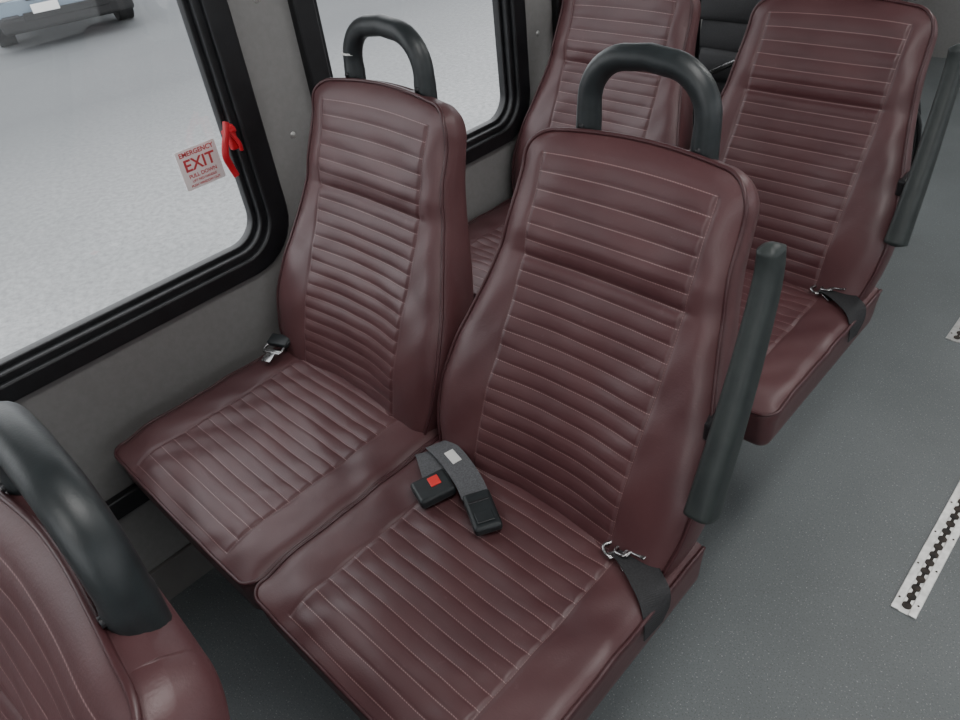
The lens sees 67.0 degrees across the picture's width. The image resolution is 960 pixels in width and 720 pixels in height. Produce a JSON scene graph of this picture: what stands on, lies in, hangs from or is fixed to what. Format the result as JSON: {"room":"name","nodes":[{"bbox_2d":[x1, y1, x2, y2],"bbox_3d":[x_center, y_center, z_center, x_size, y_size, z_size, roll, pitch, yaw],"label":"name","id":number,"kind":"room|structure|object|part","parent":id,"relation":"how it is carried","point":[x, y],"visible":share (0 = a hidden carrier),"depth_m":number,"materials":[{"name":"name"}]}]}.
{"room":"vehicle interior","nodes":[
{"label":"vehicle interior","id":0,"kind":"room"},
{"bbox_2d":[15,0,909,571],"bbox_3d":[-0.082,-0.778,1.550,0.036,1.950,6.400,27,49,36],"label":"wall","id":1,"kind":"structure","parent":0,"point":[97,406],"depth_m":1.38,"materials":[{"name":"plastic"}]},
{"bbox_2d":[105,483,149,519],"bbox_3d":[0.007,-0.239,1.948,0.020,0.045,6.300,27,49,36],"label":"trim","id":2,"kind":"structure","parent":1,"relation":"attached to","point":[129,499],"depth_m":1.40,"materials":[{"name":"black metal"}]},
{"bbox_2d":[0,0,255,369],"bbox_3d":[-0.717,-0.397,0.999,0.020,0.863,0.718,27,49,36],"label":"glazing lip","id":3,"kind":"object","parent":1,"relation":"attached to","point":[75,327],"visible":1,"depth_m":1.27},
{"bbox_3d":[-0.720,-0.398,1.001,0.003,0.855,0.710,27,49,36],"label":"glass","id":4,"kind":"object","parent":3,"relation":"in","visible":0},
{"bbox_2d":[174,139,225,190],"bbox_3d":[-0.500,-0.349,1.299,0.001,0.072,0.078,27,49,36],"label":"sticker","id":5,"kind":"object","parent":4,"relation":"attached to","point":[199,165],"visible":1,"depth_m":1.30,"materials":[{"name":"white paper"}]},
{"bbox_2d":[0,0,288,401],"bbox_3d":[-0.700,-0.393,0.981,0.024,0.956,0.814,27,49,36],"label":"window frame","id":6,"kind":"structure","parent":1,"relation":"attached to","point":[217,14],"depth_m":1.29,"materials":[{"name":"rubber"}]},
{"bbox_2d":[0,0,266,383],"bbox_3d":[-0.694,-0.386,0.979,0.067,0.897,0.750,27,49,36],"label":"seal","id":7,"kind":"object","parent":6,"relation":"attached to","point":[17,368],"depth_m":1.27,"materials":[{"name":"rubber"}]},
{"bbox_3d":[-0.441,-0.372,1.276,0.024,0.094,0.052,14,43,25],"label":"emergency release handle","id":8,"kind":"part","parent":7,"relation":"part of","materials":[{"name":"red plastic"}]},
{"bbox_2d":[148,542,213,600],"bbox_3d":[0.029,-0.045,2.104,0.012,0.100,6.300,27,49,36],"label":"baseboard","id":9,"kind":"structure","parent":1,"relation":"attached to","point":[187,565],"depth_m":1.57,"materials":[{"name":"black plastic"}]},
{"bbox_2d":[254,0,539,137],"bbox_3d":[-0.172,-0.785,1.403,0.006,0.853,2.503,27,49,36],"label":"rivets","id":10,"kind":"object","parent":1,"relation":"attached to","point":[292,134],"visible":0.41,"depth_m":1.39,"materials":[{"name":"metal"}]},
{"bbox_2d":[287,0,529,164],"bbox_3d":[-0.130,-0.816,1.425,0.024,0.956,0.618,27,49,36],"label":"window frame","id":11,"kind":"structure","parent":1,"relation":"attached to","point":[303,12],"depth_m":1.69,"materials":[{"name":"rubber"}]},
{"bbox_2d":[314,0,515,147],"bbox_3d":[-0.138,-0.817,1.435,0.026,0.897,0.554,27,49,36],"label":"seal","id":12,"kind":"object","parent":1,"relation":"attached to","point":[505,4],"visible":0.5,"depth_m":1.74,"materials":[{"name":"rubber"}]},
{"bbox_2d":[466,0,507,137],"bbox_3d":[-0.147,-0.820,1.444,0.020,0.863,0.522,27,49,36],"label":"glazing lip","id":13,"kind":"object","parent":1,"relation":"attached to","point":[497,13],"visible":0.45,"depth_m":1.76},
{"bbox_2d":[551,0,561,37],"bbox_3d":[0.400,-1.209,1.839,0.024,0.956,0.708,27,49,36],"label":"flange","id":14,"kind":"object","parent":1,"relation":"attached to","point":[556,4],"visible":0.02,"depth_m":1.78,"materials":[{"name":"rubber"}]},
{"bbox_2d":[169,57,959,719],"bbox_3d":[0.871,0.436,1.482,2.400,0.060,6.400,27,49,36],"label":"floor","id":15,"kind":"structure","parent":0,"point":[787,614],"depth_m":1.50,"materials":[{"name":"plastic"}]},
{"bbox_2d":[0,401,229,719],"bbox_3d":[-0.425,0.610,0.582,0.487,1.037,0.648,27,49,36],"label":"seat","id":16,"kind":"object","parent":15,"relation":"on","point":[87,632],"visible":1,"depth_m":0.43,"materials":[{"name":"red leather"}]},
{"bbox_3d":[-0.276,0.110,0.485,0.210,0.168,0.042,27,49,36],"label":"grab handle","id":17,"kind":"part","parent":16,"relation":"part of","materials":[{"name":"black plastic"}]},
{"bbox_2d":[114,14,472,609],"bbox_3d":[-0.295,0.034,1.275,0.457,1.059,0.615,27,49,36],"label":"seat","id":18,"kind":"object","parent":15,"relation":"on","point":[374,293],"visible":0.91,"depth_m":1.21,"materials":[{"name":"red leather"}]},
{"bbox_2d":[261,333,289,362],"bbox_3d":[-0.392,-0.023,1.451,0.049,0.059,0.112,18,44,28],"label":"belt","id":19,"kind":"object","parent":18,"relation":"on","point":[277,340],"visible":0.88,"depth_m":1.43,"materials":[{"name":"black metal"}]},
{"bbox_2d":[117,347,437,609],"bbox_3d":[-0.337,0.158,1.301,0.453,0.107,0.456,27,49,36],"label":"cushion","id":20,"kind":"object","parent":18,"relation":"on","point":[256,462],"depth_m":1.22,"materials":[{"name":"red leather"}]},
{"bbox_3d":[-0.183,-0.178,1.283,0.456,0.590,0.118,27,28,36],"label":"backrest","id":21,"kind":"part","parent":18,"relation":"part of","materials":[{"name":"red leather"}]},
{"bbox_3d":[-0.148,-0.458,1.157,0.210,0.173,0.043,27,49,36],"label":"grab handle","id":22,"kind":"part","parent":18,"relation":"part of","materials":[{"name":"black plastic"}]},
{"bbox_2d":[410,440,502,535],"bbox_3d":[-0.051,0.197,1.119,0.104,0.050,0.236,-19,40,-15],"label":"belt","id":23,"kind":"object","parent":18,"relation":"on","point":[444,462],"visible":0.98,"depth_m":1.10,"materials":[{"name":"grey fabric"}]},
{"bbox_2d":[254,43,786,719],"bbox_3d":[0.058,0.199,1.011,0.487,1.055,0.649,27,49,36],"label":"seat","id":24,"kind":"object","parent":15,"relation":"on","point":[600,380],"visible":0.93,"depth_m":0.95,"materials":[{"name":"red leather"}]},
{"bbox_2d":[258,440,703,719],"bbox_3d":[-0.006,0.324,1.034,0.453,0.107,0.456,27,49,36],"label":"cushion","id":25,"kind":"object","parent":24,"relation":"on","point":[405,612],"depth_m":0.96,"materials":[{"name":"red leather"}]},
{"bbox_3d":[0.159,-0.012,1.030,0.456,0.590,0.118,27,24,36],"label":"backrest","id":26,"kind":"part","parent":24,"relation":"part of","materials":[{"name":"red leather"}]},
{"bbox_2d":[601,541,670,640],"bbox_3d":[0.214,0.297,0.968,0.058,0.076,0.124,-17,39,-12],"label":"belt","id":27,"kind":"object","parent":24,"relation":"attached to","point":[651,589],"visible":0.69,"depth_m":0.94,"materials":[{"name":"black fabric"}]},
{"bbox_3d":[0.199,0.258,0.977,0.059,0.025,0.054,-15,39,-10],"label":"latch plate","id":28,"kind":"part","parent":27,"relation":"part of","materials":[{"name":"silver metal"}]},
{"bbox_3d":[0.207,-0.301,0.915,0.210,0.186,0.043,27,49,36],"label":"grab handle","id":29,"kind":"part","parent":24,"relation":"part of","materials":[{"name":"black plastic"}]},
{"bbox_3d":[0.290,0.038,0.822,0.038,0.319,0.163,22,47,32],"label":"armrest","id":30,"kind":"part","parent":24,"relation":"part of","materials":[{"name":"plastic"}]},
{"bbox_2d":[468,0,700,299],"bbox_3d":[0.190,-0.357,1.694,0.457,1.059,0.615,27,49,36],"label":"seat","id":31,"kind":"object","parent":15,"relation":"on","point":[643,104],"visible":0.24,"depth_m":1.63,"materials":[{"name":"red leather"}]},
{"bbox_2d":[468,199,510,299],"bbox_3d":[0.148,-0.233,1.719,0.453,0.107,0.456,27,49,36],"label":"cushion","id":32,"kind":"object","parent":31,"relation":"on","point":[486,229],"depth_m":1.74,"materials":[{"name":"red leather"}]},
{"bbox_3d":[0.302,-0.569,1.701,0.456,0.590,0.118,27,28,36],"label":"backrest","id":33,"kind":"part","parent":31,"relation":"part of","materials":[{"name":"red leather"}]},
{"bbox_2d":[693,0,921,164],"bbox_3d":[0.939,-0.743,2.141,0.644,0.961,0.876,27,49,36],"label":"seat","id":34,"kind":"object","parent":15,"relation":"on","point":[723,27],"visible":0.05,"depth_m":1.99,"materials":[{"name":"leather"}]},
{"bbox_2d":[689,0,959,445],"bbox_3d":[0.536,-0.196,1.435,0.487,1.055,0.649,27,49,36],"label":"seat","id":35,"kind":"object","parent":15,"relation":"on","point":[820,99],"visible":0.45,"depth_m":1.36,"materials":[{"name":"red leather"}]},
{"bbox_2d":[738,268,879,445],"bbox_3d":[0.472,-0.071,1.459,0.453,0.107,0.456,27,49,36],"label":"cushion","id":36,"kind":"object","parent":35,"relation":"on","point":[810,332],"depth_m":1.31,"materials":[{"name":"red leather"}]},
{"bbox_3d":[0.637,-0.407,1.454,0.456,0.590,0.118,27,24,36],"label":"backrest","id":37,"kind":"part","parent":35,"relation":"part of","materials":[{"name":"red leather"}]},
{"bbox_2d":[810,285,865,341],"bbox_3d":[0.692,-0.099,1.392,0.058,0.076,0.124,-17,39,-12],"label":"belt","id":38,"kind":"object","parent":35,"relation":"attached to","point":[853,306],"visible":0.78,"depth_m":1.36,"materials":[{"name":"black fabric"}]},
{"bbox_3d":[0.677,-0.137,1.402,0.059,0.025,0.054,-15,39,-10],"label":"latch plate","id":39,"kind":"part","parent":38,"relation":"part of","materials":[{"name":"silver metal"}]},
{"bbox_3d":[0.768,-0.357,1.246,0.038,0.319,0.163,22,47,32],"label":"armrest","id":40,"kind":"part","parent":35,"relation":"part of","materials":[{"name":"plastic"}]},
{"bbox_2d":[890,481,959,619],"bbox_3d":[1.075,0.282,1.591,0.046,0.005,0.788,27,49,36],"label":"track","id":41,"kind":"object","parent":15,"relation":"on","point":[922,576],"visible":1,"depth_m":1.46,"materials":[{"name":"metal"}]},
{"bbox_2d":[945,318,959,342],"bbox_3d":[1.841,-0.456,2.404,0.046,0.005,1.600,27,49,36],"label":"track","id":42,"kind":"object","parent":15,"relation":"on","point":[954,334],"visible":1,"depth_m":2.00,"materials":[{"name":"metal"}]},
{"bbox_2d":[910,0,959,57],"bbox_3d":[2.961,-1.977,2.573,2.400,1.950,0.040,27,49,36],"label":"wall","id":43,"kind":"structure","parent":0,"point":[946,13],"depth_m":3.63,"materials":[{"name":"laminate"}]},
{"label":"outside","id":44,"kind":"structure","parent":0,"visible":0},
{"bbox_2d":[0,0,499,358],"bbox_3d":[-0.521,1.184,2.095,120.000,0.001,120.000,27,49,36],"label":"pavement","id":45,"kind":"structure","parent":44,"point":[97,208],"depth_m":6.58,"materials":[{"name":"grey concrete"}]},
{"bbox_2d":[0,0,133,46],"bbox_3d":[-6.928,-6.099,11.161,1.870,1.560,4.611,-27,42,-23],"label":"car","id":46,"kind":"object","parent":45,"relation":"on","point":[17,17],"visible":1,"depth_m":9.77,"materials":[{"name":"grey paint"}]}
]}

